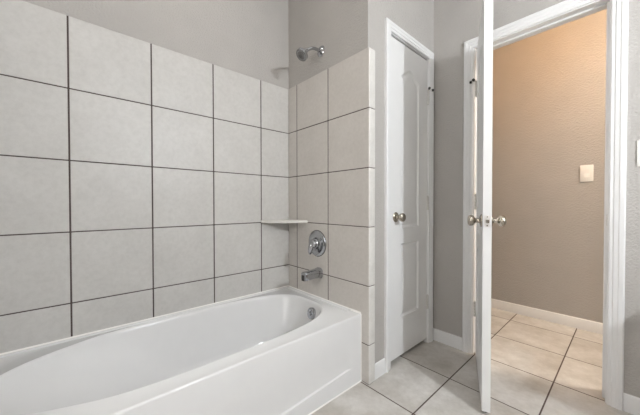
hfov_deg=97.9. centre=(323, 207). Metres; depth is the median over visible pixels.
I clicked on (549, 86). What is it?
wall
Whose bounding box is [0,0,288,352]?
wall
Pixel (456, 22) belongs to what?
wall
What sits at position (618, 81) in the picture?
door frame
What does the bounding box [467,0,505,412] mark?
door
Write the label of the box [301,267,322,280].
tub spout
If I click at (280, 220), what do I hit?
corner shelf
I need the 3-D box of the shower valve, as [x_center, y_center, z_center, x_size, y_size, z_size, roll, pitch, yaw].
[-0.070,0.241,1.876,0.075,0.181,0.181,-1,1,-42]
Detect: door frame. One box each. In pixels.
[384,18,433,372]
[462,0,628,410]
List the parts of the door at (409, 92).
knob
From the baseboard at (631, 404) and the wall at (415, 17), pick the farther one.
the wall at (415, 17)
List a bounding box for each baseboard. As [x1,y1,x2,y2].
[375,358,385,379]
[433,328,461,349]
[491,298,602,334]
[623,393,639,414]
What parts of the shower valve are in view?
lever handle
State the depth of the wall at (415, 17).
1.73 m
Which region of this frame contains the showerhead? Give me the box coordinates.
[296,46,324,61]
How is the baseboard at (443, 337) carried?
attached to the wall at (456, 22)
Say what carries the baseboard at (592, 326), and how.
attached to the wall at (549, 86)
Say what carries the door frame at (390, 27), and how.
attached to the wall at (415, 17)
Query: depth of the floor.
1.63 m
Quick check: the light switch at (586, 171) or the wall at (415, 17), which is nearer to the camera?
the wall at (415, 17)
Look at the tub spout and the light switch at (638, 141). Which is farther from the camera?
the tub spout
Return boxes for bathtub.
[0,285,361,414]
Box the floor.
[311,307,632,414]
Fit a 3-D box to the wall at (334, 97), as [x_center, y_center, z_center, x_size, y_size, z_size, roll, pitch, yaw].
[0.038,-0.373,1.899,0.130,2.750,0.794,-1,1,-42]
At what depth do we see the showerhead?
1.80 m
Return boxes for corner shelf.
[261,219,307,222]
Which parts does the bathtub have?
overflow plate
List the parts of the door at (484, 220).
knob, latch plate, knob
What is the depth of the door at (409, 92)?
1.88 m
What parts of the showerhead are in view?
arm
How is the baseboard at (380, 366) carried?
attached to the wall at (415, 17)
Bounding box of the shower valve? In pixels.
[308,230,325,256]
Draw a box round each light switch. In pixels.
[580,165,593,181]
[637,140,639,165]
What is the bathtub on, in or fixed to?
on the floor
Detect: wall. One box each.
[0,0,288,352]
[288,0,380,384]
[380,0,433,359]
[433,0,639,397]
[491,9,606,322]
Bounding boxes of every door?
[391,36,433,360]
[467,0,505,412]

